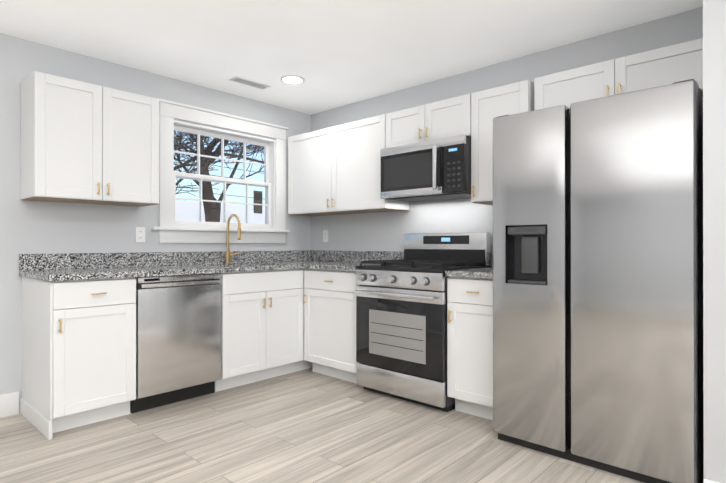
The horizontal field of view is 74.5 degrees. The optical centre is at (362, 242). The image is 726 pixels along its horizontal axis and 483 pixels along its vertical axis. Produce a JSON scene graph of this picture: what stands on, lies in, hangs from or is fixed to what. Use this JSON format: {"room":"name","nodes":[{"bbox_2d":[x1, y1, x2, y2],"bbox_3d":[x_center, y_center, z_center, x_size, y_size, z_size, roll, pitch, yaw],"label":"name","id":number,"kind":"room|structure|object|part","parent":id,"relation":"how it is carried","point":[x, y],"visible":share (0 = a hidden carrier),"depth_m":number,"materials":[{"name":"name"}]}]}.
{"room":"kitchen","nodes":[
{"label":"kitchen","id":0,"kind":"room"},
{"bbox_2d":[0,33,310,412],"bbox_3d":[-2.483,-0.111,2.881,0.150,2.410,5.900,0,0,43],"label":"wall","id":1,"kind":"structure","parent":0,"point":[35,227],"depth_m":3.29,"materials":[{"name":"paint"}]},
{"bbox_2d":[0,391,18,417],"bbox_3d":[-3.248,1.019,1.918,0.019,0.145,3.092,0,0,43],"label":"baseboard","id":2,"kind":"structure","parent":1,"relation":"attached to","point":[9,404],"depth_m":3.02,"materials":[{"name":"white wood"}]},
{"bbox_2d":[20,71,158,206],"bbox_3d":[-1.816,-0.650,3.230,0.359,0.754,0.754,0,0,43],"label":"upper cabinet","id":3,"kind":"object","parent":1,"relation":"attached to","point":[84,143],"visible":1,"depth_m":3.07,"materials":[{"name":"white wood"}]},
{"bbox_2d":[136,227,144,241],"bbox_3d":[-1.689,-0.060,3.628,0.008,0.116,0.072,0,0,43],"label":"electrical outlet","id":4,"kind":"object","parent":1,"relation":"attached to","point":[140,234],"visible":1,"depth_m":3.62,"materials":[{"name":"white plastic"}]},
{"bbox_2d":[151,98,289,242],"bbox_3d":[-1.228,-0.557,4.205,0.211,1.120,1.321,0,0,43],"label":"window","id":5,"kind":"structure","parent":1,"relation":"in","point":[167,228],"depth_m":4.16,"materials":[{"name":"white wood"}]},
{"bbox_3d":[-1.237,-0.552,4.243,0.072,0.820,0.990,0,0,43],"label":"window sash","id":6,"kind":"part","parent":5,"relation":"part of","materials":[{"name":"white wood"}]},
{"bbox_2d":[176,160,263,197],"bbox_3d":[-6.466,-1.614,18.475,1.332,6.500,24.240,0,0,43],"label":"power line","id":7,"kind":"structure","parent":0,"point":[219,176],"depth_m":19.35,"materials":[{"name":"black"}]},
{"bbox_2d":[0,368,643,482],"bbox_3d":[-0.143,1.138,0.732,6.500,0.100,5.900,0,0,43],"label":"floor","id":8,"kind":"structure","parent":0,"point":[306,426],"depth_m":2.58,"materials":[{"name":"beige wood"}]},
{"bbox_2d":[20,277,135,439],"bbox_3d":[-1.800,0.656,3.022,0.659,0.876,0.474,0,0,43],"label":"base cabinet","id":9,"kind":"object","parent":8,"relation":"on","point":[78,353],"visible":0.98,"depth_m":2.82,"materials":[{"name":"white wood"}]},
{"bbox_2d":[130,273,220,412],"bbox_3d":[-1.440,0.658,3.423,0.646,0.874,0.586,0,0,43],"label":"dishwasher","id":10,"kind":"object","parent":8,"relation":"on","point":[178,338],"visible":0.75,"depth_m":3.19,"materials":[{"name":"grey metal"}]},
{"bbox_2d":[215,269,302,391],"bbox_3d":[-0.975,0.659,3.922,0.659,0.876,0.760,0,0,43],"label":"base cabinet","id":11,"kind":"object","parent":8,"relation":"on","point":[261,325],"visible":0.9,"depth_m":3.69,"materials":[{"name":"white wood"}]},
{"bbox_2d":[19,250,302,281],"bbox_3d":[-1.125,0.146,3.752,0.671,0.144,2.476,0,0,43],"label":"countertop","id":12,"kind":"structure","parent":11,"relation":"on","point":[66,267],"depth_m":3.45,"materials":[{"name":"stone"}]},
{"bbox_2d":[225,214,240,263],"bbox_3d":[-1.064,-0.032,4.075,0.212,0.424,0.153,0,0,43],"label":"faucet","id":13,"kind":"object","parent":12,"relation":"on","point":[228,257],"visible":1,"depth_m":4.07,"materials":[{"name":"gold metal"}]},
{"bbox_2d":[296,269,311,371],"bbox_3d":[-0.524,0.660,4.452,0.607,0.876,0.626,0,0,43],"label":"base cabinet","id":14,"kind":"object","parent":8,"relation":"on","point":[303,364],"visible":0.07,"depth_m":4.08,"materials":[{"name":"white wood"}]},
{"bbox_2d":[303,269,358,382],"bbox_3d":[-0.060,0.659,4.005,0.634,0.876,0.659,0,0,43],"label":"base cabinet","id":15,"kind":"object","parent":8,"relation":"on","point":[329,299],"visible":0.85,"depth_m":3.79,"materials":[{"name":"white wood"}]},
{"bbox_2d":[303,250,403,271],"bbox_3d":[-0.051,0.147,3.988,0.594,0.144,0.676,0,0,43],"label":"countertop","id":16,"kind":"structure","parent":15,"relation":"on","point":[312,259],"depth_m":4.35,"materials":[{"name":"stone"}]},
{"bbox_2d":[354,232,490,411],"bbox_3d":[0.422,0.510,3.495,0.758,1.172,0.706,0,0,43],"label":"range","id":17,"kind":"object","parent":8,"relation":"on","point":[401,328],"visible":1,"depth_m":3.29,"materials":[{"name":"silver metal"}]},
{"bbox_2d":[447,277,492,419],"bbox_3d":[0.888,0.657,3.135,0.406,0.876,0.659,0,0,43],"label":"base cabinet","id":18,"kind":"object","parent":8,"relation":"on","point":[470,345],"visible":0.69,"depth_m":2.95,"materials":[{"name":"white wood"}]},
{"bbox_2d":[445,267,492,278],"bbox_3d":[0.892,0.145,3.138,0.408,0.144,0.653,0,0,43],"label":"countertop","id":19,"kind":"structure","parent":18,"relation":"on","point":[480,273],"depth_m":2.95,"materials":[{"name":"stone"}]},
{"bbox_2d":[493,79,703,482],"bbox_3d":[1.323,0.198,2.611,0.933,1.790,0.792,0,0,43],"label":"refrigerator","id":20,"kind":"object","parent":8,"relation":"on","point":[597,283],"visible":0.98,"depth_m":2.25,"materials":[{"name":"grey metal"}]},
{"bbox_2d":[0,0,702,114],"bbox_3d":[-0.143,-1.372,0.739,6.500,0.100,5.900,0,0,43],"label":"ceiling","id":21,"kind":"structure","parent":0,"point":[336,53],"depth_m":3.03,"materials":[{"name":"paint"}]},
{"bbox_2d":[229,76,270,89],"bbox_3d":[-0.926,-1.309,3.928,0.115,0.006,0.333,0,0,43],"label":"ceiling vent","id":22,"kind":"object","parent":21,"relation":"in","point":[240,80],"visible":1,"depth_m":3.92,"materials":[{"name":"white metal"}]},
{"bbox_2d":[280,75,304,83],"bbox_3d":[-0.566,-1.308,3.840,0.196,0.009,0.196,0,0,43],"label":"recessed light","id":23,"kind":"object","parent":21,"relation":"in","point":[292,79],"visible":1,"depth_m":3.82,"materials":[{"name":"white plastic"}]},
{"bbox_2d":[311,7,702,266],"bbox_3d":[1.855,-0.111,2.804,6.350,2.410,0.150,0,0,43],"label":"wall","id":24,"kind":"structure","parent":0,"point":[382,231],"depth_m":3.74,"materials":[{"name":"paint"}]},
{"bbox_2d":[323,230,327,241],"bbox_3d":[-0.371,-0.065,4.735,0.072,0.116,0.008,0,0,43],"label":"electrical outlet","id":25,"kind":"object","parent":24,"relation":"attached to","point":[325,235],"visible":1,"depth_m":4.73,"materials":[{"name":"white plastic"}]},
{"bbox_2d":[288,114,409,215],"bbox_3d":[-0.175,-0.647,4.318,1.223,0.754,0.359,0,0,43],"label":"upper cabinet","id":26,"kind":"object","parent":24,"relation":"attached to","point":[334,170],"visible":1,"depth_m":4.16,"materials":[{"name":"white wood"}]},
{"bbox_2d":[386,94,470,147],"bbox_3d":[0.558,-0.879,3.646,0.758,0.294,0.359,0,0,43],"label":"upper cabinet","id":27,"kind":"object","parent":24,"relation":"attached to","point":[449,117],"visible":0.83,"depth_m":3.50,"materials":[{"name":"white wood"}]},
{"bbox_2d":[380,134,470,201],"bbox_3d":[0.527,-0.534,3.600,0.742,0.392,0.464,0,0,43],"label":"microwave","id":28,"kind":"object","parent":27,"relation":"attached to","point":[435,169],"visible":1,"depth_m":3.43,"materials":[{"name":"grey metal"}]},
{"bbox_2d":[471,80,533,205],"bbox_3d":[0.990,-0.650,3.250,0.406,0.754,0.359,0,0,43],"label":"upper cabinet","id":29,"kind":"object","parent":24,"relation":"attached to","point":[488,106],"visible":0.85,"depth_m":3.20,"materials":[{"name":"white wood"}]},
{"bbox_2d":[534,38,702,109],"bbox_3d":[1.505,-0.895,2.778,0.917,0.266,0.359,0,0,43],"label":"upper cabinet","id":30,"kind":"object","parent":24,"relation":"attached to","point":[668,65],"visible":0.62,"depth_m":2.63,"materials":[{"name":"white wood"}]},
{"bbox_2d":[703,0,725,482],"bbox_3d":[2.702,-0.115,1.315,2.788,2.410,0.899,0,0,43],"label":"wall","id":31,"kind":"structure","parent":0,"point":[714,199],"depth_m":1.90,"materials":[{"name":"paint"}]},
{"bbox_2d":[703,479,718,482],"bbox_3d":[2.381,1.016,0.982,2.757,0.145,0.019,0,0,43],"label":"baseboard","id":32,"kind":"structure","parent":31,"relation":"attached to","point":[705,480],"depth_m":1.90,"materials":[{"name":"white wood"}]},
{"label":"outside","id":33,"kind":"structure","parent":0,"visible":0},
{"bbox_3d":[-17.640,1.820,30.745,59.840,0.300,75.000,0,0,43],"label":"ground","id":34,"kind":"structure","parent":33,"visible":0},
{"bbox_2d":[174,130,263,221],"bbox_3d":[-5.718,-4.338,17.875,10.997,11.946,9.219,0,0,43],"label":"tree","id":35,"kind":"object","parent":34,"relation":"on","point":[206,195],"depth_m":14.36,"materials":[{"name":"brown plant"}]},
{"bbox_2d":[176,201,264,223],"bbox_3d":[-5.986,-0.236,28.546,8.800,3.800,15.300,0,0,43],"label":"house","id":36,"kind":"structure","parent":34,"relation":"on","point":[187,211],"depth_m":24.12,"materials":[{"name":"white"}]}
]}

